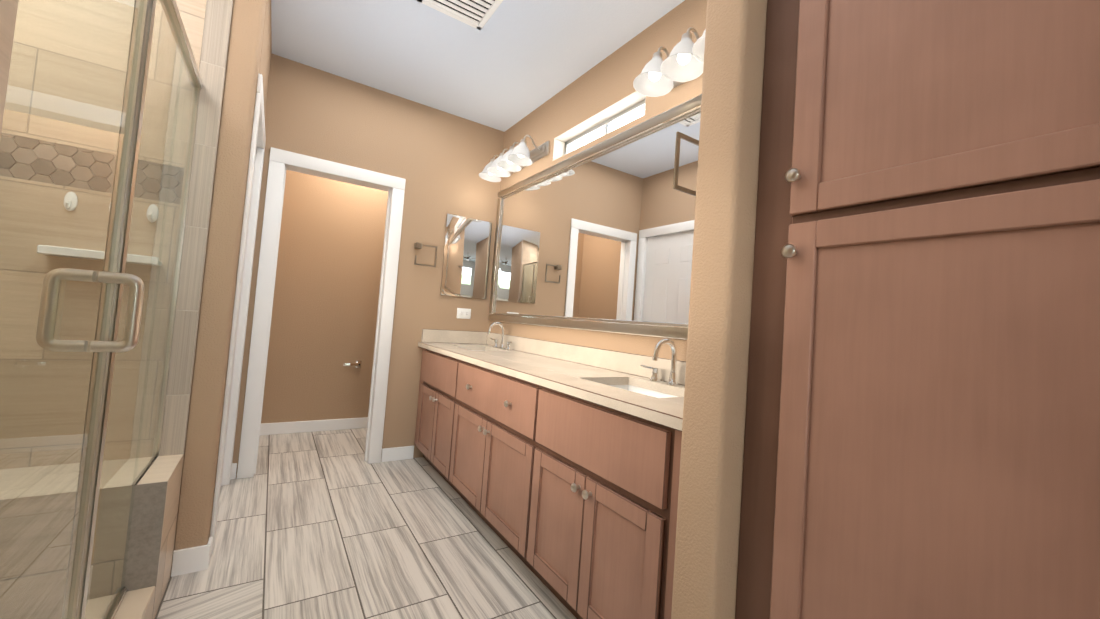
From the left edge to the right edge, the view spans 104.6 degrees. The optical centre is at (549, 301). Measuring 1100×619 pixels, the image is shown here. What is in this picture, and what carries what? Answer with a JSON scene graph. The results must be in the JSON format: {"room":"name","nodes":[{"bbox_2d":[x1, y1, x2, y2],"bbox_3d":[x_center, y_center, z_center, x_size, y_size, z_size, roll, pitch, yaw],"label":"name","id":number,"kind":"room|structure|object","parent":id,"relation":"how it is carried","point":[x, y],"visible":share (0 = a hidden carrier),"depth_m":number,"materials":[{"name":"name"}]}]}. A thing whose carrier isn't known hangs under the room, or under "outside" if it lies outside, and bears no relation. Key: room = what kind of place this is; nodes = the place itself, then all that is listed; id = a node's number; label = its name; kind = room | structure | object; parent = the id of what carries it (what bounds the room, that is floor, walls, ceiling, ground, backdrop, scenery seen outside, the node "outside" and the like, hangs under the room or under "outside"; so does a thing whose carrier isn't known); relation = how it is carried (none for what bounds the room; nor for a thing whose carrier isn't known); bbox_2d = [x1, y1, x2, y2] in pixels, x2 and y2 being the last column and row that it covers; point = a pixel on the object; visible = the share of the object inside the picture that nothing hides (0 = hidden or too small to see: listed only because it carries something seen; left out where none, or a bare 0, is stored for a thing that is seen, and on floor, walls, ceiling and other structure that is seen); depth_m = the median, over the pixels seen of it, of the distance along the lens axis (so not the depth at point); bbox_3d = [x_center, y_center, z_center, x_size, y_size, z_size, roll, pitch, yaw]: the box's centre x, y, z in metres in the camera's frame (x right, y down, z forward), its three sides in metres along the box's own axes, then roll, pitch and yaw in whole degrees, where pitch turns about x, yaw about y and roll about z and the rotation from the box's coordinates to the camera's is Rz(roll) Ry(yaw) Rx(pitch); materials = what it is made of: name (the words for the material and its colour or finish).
{"room":"bathroom","nodes":[
{"label":"bathroom","id":0,"kind":"room"},
{"bbox_2d":[0,0,18,137],"bbox_3d":[-0.996,-0.295,0.085,1.125,2.660,0.120,6,-3,-33],"label":"wall","id":1,"kind":"structure","parent":0,"point":[8,11],"depth_m":0.43,"materials":[{"name":"tile"}]},
{"bbox_2d":[85,586,155,618],"bbox_3d":[-1.047,1.002,0.853,0.162,0.135,1.216,6,-3,-33],"label":"sill","id":2,"kind":"structure","parent":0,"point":[137,604],"depth_m":1.31,"materials":[{"name":"tile"}]},
{"bbox_2d":[0,0,201,618],"bbox_3d":[-1.060,0.027,1.022,0.157,1.819,1.517,6,-3,-33],"label":"shower enclosure","id":3,"kind":"object","parent":2,"relation":"on","point":[113,278],"visible":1,"depth_m":0.99,"materials":[{"name":"clear glass"}]},
{"bbox_2d":[174,0,271,549],"bbox_3d":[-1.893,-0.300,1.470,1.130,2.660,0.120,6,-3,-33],"label":"wall","id":4,"kind":"structure","parent":0,"point":[203,276],"depth_m":1.72,"materials":[{"name":"beige paint"}]},
{"bbox_2d":[1,132,175,202],"bbox_3d":[-1.829,-0.493,1.434,0.925,0.146,0.007,6,-3,-33],"label":"band","id":5,"kind":"object","parent":4,"relation":"attached to","point":[71,170],"depth_m":1.51,"materials":[{"name":"beige tile"}]},
{"bbox_2d":[0,133,183,203],"bbox_3d":[-1.826,-0.493,1.430,0.923,0.144,0.003,6,-3,-33],"label":"mosaic","id":6,"kind":"object","parent":5,"relation":"attached to","point":[4,163],"depth_m":1.51},
{"bbox_2d":[0,176,179,468],"bbox_3d":[-1.869,0.069,1.409,0.925,0.982,0.010,6,-3,-33],"label":"shower wall tile","id":7,"kind":"structure","parent":4,"relation":"attached to","point":[9,345],"depth_m":1.50,"materials":[{"name":"beige tile"}]},
{"bbox_2d":[64,192,77,210],"bbox_3d":[-1.691,-0.356,1.495,0.033,0.069,0.036,6,-3,-33],"label":"hook","id":8,"kind":"object","parent":7,"relation":"attached to","point":[70,203],"depth_m":1.50,"materials":[{"name":"white plastic"}]},
{"bbox_2d":[37,245,161,265],"bbox_3d":[-1.602,-0.164,1.528,0.302,0.029,0.078,6,-3,-33],"label":"shower shelf","id":9,"kind":"object","parent":7,"relation":"attached to","point":[63,250],"depth_m":1.48,"materials":[{"name":"white plastic"}]},
{"bbox_2d":[147,204,157,221],"bbox_3d":[-1.511,-0.337,1.612,0.033,0.069,0.036,6,-3,-33],"label":"hook","id":10,"kind":"object","parent":7,"relation":"attached to","point":[151,208],"depth_m":1.62,"materials":[{"name":"white plastic"}]},
{"bbox_2d":[1,0,206,166],"bbox_3d":[-1.784,-1.095,1.459,0.925,1.062,0.010,6,-3,-33],"label":"shower wall tile","id":11,"kind":"structure","parent":4,"relation":"attached to","point":[192,13],"depth_m":1.53,"materials":[{"name":"beige tile"}]},
{"bbox_2d":[159,0,232,455],"bbox_3d":[-1.404,-0.492,1.707,0.082,2.187,0.012,6,-3,-33],"label":"trim column","id":12,"kind":"structure","parent":4,"relation":"attached to","point":[215,42],"depth_m":1.70,"materials":[{"name":"tile"}]},
{"bbox_2d":[221,147,256,483],"bbox_3d":[-1.659,0.067,2.207,0.042,2.009,0.744,6,-3,-33],"label":"door","id":13,"kind":"structure","parent":4,"relation":"in","point":[238,318],"depth_m":2.51,"materials":[{"name":"white wood"}]},
{"bbox_2d":[261,170,387,423],"bbox_3d":[-1.713,-0.180,3.947,1.920,2.660,0.120,6,-3,-33],"label":"door","id":14,"kind":"structure","parent":0,"point":[326,291],"depth_m":3.71,"materials":[{"name":"beige paint"}]},
{"bbox_2d":[343,361,360,367],"bbox_3d":[-1.766,0.563,3.799,0.155,0.064,0.075,6,-3,-33],"label":"toilet paper holder","id":15,"kind":"object","parent":14,"relation":"attached to","point":[357,364],"visible":1,"depth_m":3.78,"materials":[{"name":"silver metal"}]},
{"bbox_2d":[155,428,576,618],"bbox_3d":[-0.981,1.137,1.602,3.100,0.060,4.900,6,-3,-33],"label":"floor","id":16,"kind":"structure","parent":0,"point":[331,524],"depth_m":1.93,"materials":[{"name":"tile"}]},
{"bbox_2d":[414,345,682,618],"bbox_3d":[-0.119,0.781,2.295,0.584,0.834,2.472,6,-3,-33],"label":"bathroom vanity","id":17,"kind":"object","parent":16,"relation":"on","point":[555,466],"depth_m":1.59,"materials":[{"name":"brown wood"}]},
{"bbox_2d":[442,341,684,412],"bbox_3d":[-0.008,0.356,2.365,0.393,0.036,2.472,6,-3,-33],"label":"countertop","id":18,"kind":"structure","parent":17,"relation":"on","point":[670,402],"depth_m":2.13,"materials":[{"name":"beige stone"}]},
{"bbox_2d":[442,345,497,352],"bbox_3d":[-0.513,0.434,3.036,0.342,0.160,0.482,6,-3,-33],"label":"sink","id":19,"kind":"object","parent":18,"relation":"in","point":[443,346],"depth_m":2.79,"materials":[{"name":"white ceramic"}]},
{"bbox_2d":[488,322,511,349],"bbox_3d":[-0.387,0.245,3.117,0.150,0.192,0.342,6,-3,-33],"label":"faucet","id":20,"kind":"object","parent":18,"relation":"on","point":[502,344],"visible":1,"depth_m":3.13,"materials":[{"name":"silver metal"}]},
{"bbox_2d":[574,381,683,404],"bbox_3d":[0.358,0.439,1.694,0.342,0.160,0.502,6,-3,-33],"label":"sink","id":21,"kind":"object","parent":18,"relation":"in","point":[631,389],"depth_m":1.72,"materials":[{"name":"white ceramic"}]},
{"bbox_2d":[641,339,678,385],"bbox_3d":[0.484,0.250,1.775,0.150,0.192,0.342,6,-3,-33],"label":"faucet","id":22,"kind":"object","parent":18,"relation":"on","point":[672,380],"visible":0.77,"depth_m":1.79,"materials":[{"name":"silver metal"}]},
{"bbox_2d":[735,0,1099,618],"bbox_3d":[0.875,0.058,0.912,0.548,2.300,0.668,6,-3,-33],"label":"linen cabinet","id":23,"kind":"object","parent":16,"relation":"on","point":[922,432],"visible":1,"depth_m":0.78,"materials":[{"name":"brown wood"}]},
{"bbox_2d":[232,54,503,477],"bbox_3d":[-1.190,-0.177,3.142,1.920,2.660,0.120,6,-3,-33],"label":"wall","id":24,"kind":"structure","parent":0,"point":[438,160],"depth_m":3.15,"materials":[{"name":"beige paint"}]},
{"bbox_2d":[171,417,413,576],"bbox_3d":[-1.286,1.096,2.970,1.751,0.095,1.992,6,-3,-33],"label":"baseboard","id":25,"kind":"structure","parent":24,"relation":"attached to","point":[191,560],"depth_m":3.12,"materials":[{"name":"white wood"}]},
{"bbox_2d":[210,74,405,555],"bbox_3d":[-1.343,0.063,2.493,1.001,2.105,1.055,6,-3,-33],"label":"door frame","id":26,"kind":"structure","parent":24,"relation":"attached to","point":[281,162],"depth_m":2.67,"materials":[{"name":"white wood"}]},
{"bbox_2d":[414,242,437,266],"bbox_3d":[-0.938,-0.349,3.199,0.162,0.166,0.055,6,-3,-33],"label":"towel ring","id":27,"kind":"object","parent":24,"relation":"attached to","point":[417,245],"visible":0.96,"depth_m":3.17,"materials":[{"name":"silver metal"}]},
{"bbox_2d":[457,308,470,318],"bbox_3d":[-0.686,0.095,3.393,0.116,0.082,0.010,6,-3,-33],"label":"electrical outlet","id":28,"kind":"object","parent":24,"relation":"attached to","point":[463,313],"visible":1,"depth_m":3.39,"materials":[{"name":"white plastic"}]},
{"bbox_2d":[441,214,491,298],"bbox_3d":[-0.663,-0.353,3.399,0.382,0.634,0.019,6,-3,-33],"label":"mirror","id":29,"kind":"object","parent":24,"relation":"attached to","point":[466,257],"visible":1,"depth_m":3.38,"materials":[{"name":"grey"}]},
{"bbox_2d":[369,198,387,398],"bbox_3d":[-0.835,-0.137,3.447,0.989,2.660,0.005,6,-3,-33],"label":"wall","id":30,"kind":"structure","parent":0,"point":[378,287],"depth_m":3.95,"materials":[{"name":"beige paint"}]},
{"bbox_2d":[271,0,684,131],"bbox_3d":[0.812,-1.580,-0.643,6.400,0.100,10.800,6,-3,-33],"label":"ceiling","id":31,"kind":"structure","parent":0,"point":[509,64],"depth_m":2.49,"materials":[{"name":"white paint"}]},
{"bbox_2d":[416,0,502,29],"bbox_3d":[-0.421,-1.496,2.062,0.350,0.012,0.380,6,-3,-33],"label":"ceiling vent","id":32,"kind":"object","parent":31,"relation":"in","point":[477,14],"visible":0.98,"depth_m":2.16,"materials":[{"name":"white metal"}]},
{"bbox_2d":[489,0,706,360],"bbox_3d":[0.883,-0.094,1.568,0.150,2.660,5.020,6,-3,-33],"label":"wall","id":33,"kind":"structure","parent":0,"point":[606,82],"depth_m":2.41,"materials":[{"name":"beige paint"}]},
{"bbox_2d":[479,135,549,181],"bbox_3d":[-0.287,-1.048,3.123,0.273,0.201,0.656,6,-3,-33],"label":"sconce","id":34,"kind":"object","parent":33,"relation":"attached to","point":[513,159],"visible":1,"depth_m":3.03,"materials":[{"name":"white glass"}]},
{"bbox_2d":[488,94,701,339],"bbox_3d":[0.179,-0.373,2.529,0.026,1.073,2.340,6,-3,-33],"label":"mirror","id":35,"kind":"object","parent":33,"relation":"attached to","point":[598,237],"visible":0.58,"depth_m":2.32,"materials":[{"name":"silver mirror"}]},
{"bbox_2d":[553,91,645,160],"bbox_3d":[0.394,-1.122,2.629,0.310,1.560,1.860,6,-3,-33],"label":"window","id":36,"kind":"structure","parent":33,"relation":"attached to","point":[622,112],"depth_m":2.65,"materials":[{"name":"white glass"}]},
{"bbox_2d":[633,27,705,96],"bbox_3d":[0.634,-1.042,1.706,0.273,0.201,0.656,6,-3,-33],"label":"sconce","id":37,"kind":"object","parent":33,"relation":"attached to","point":[682,62],"visible":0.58,"depth_m":1.80,"materials":[{"name":"white glass"}]},
{"bbox_2d":[671,0,767,618],"bbox_3d":[0.654,-0.124,1.243,0.590,2.660,0.125,6,-3,-33],"label":"wall","id":38,"kind":"structure","parent":0,"point":[710,482],"depth_m":1.06,"materials":[{"name":"beige paint"}]},
{"bbox_2d":[673,132,698,195],"bbox_3d":[0.424,-0.387,1.202,0.162,0.166,0.055,6,-3,-33],"label":"towel ring","id":39,"kind":"object","parent":38,"relation":"attached to","point":[679,137],"visible":0.35,"depth_m":1.18,"materials":[{"name":"silver metal"}]},
{"bbox_3d":[-1.807,0.797,1.273,1.005,0.470,0.310,6,-3,-33],"label":"shower bench","id":40,"kind":"object","parent":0,"visible":0},
{"bbox_2d":[0,454,183,618],"bbox_3d":[-1.805,0.795,1.272,1.007,0.473,0.314,6,-3,-33],"label":"tile","id":41,"kind":"structure","parent":40,"relation":"attached to","point":[151,532],"depth_m":1.36,"materials":[{"name":"beige tile"}]}
]}

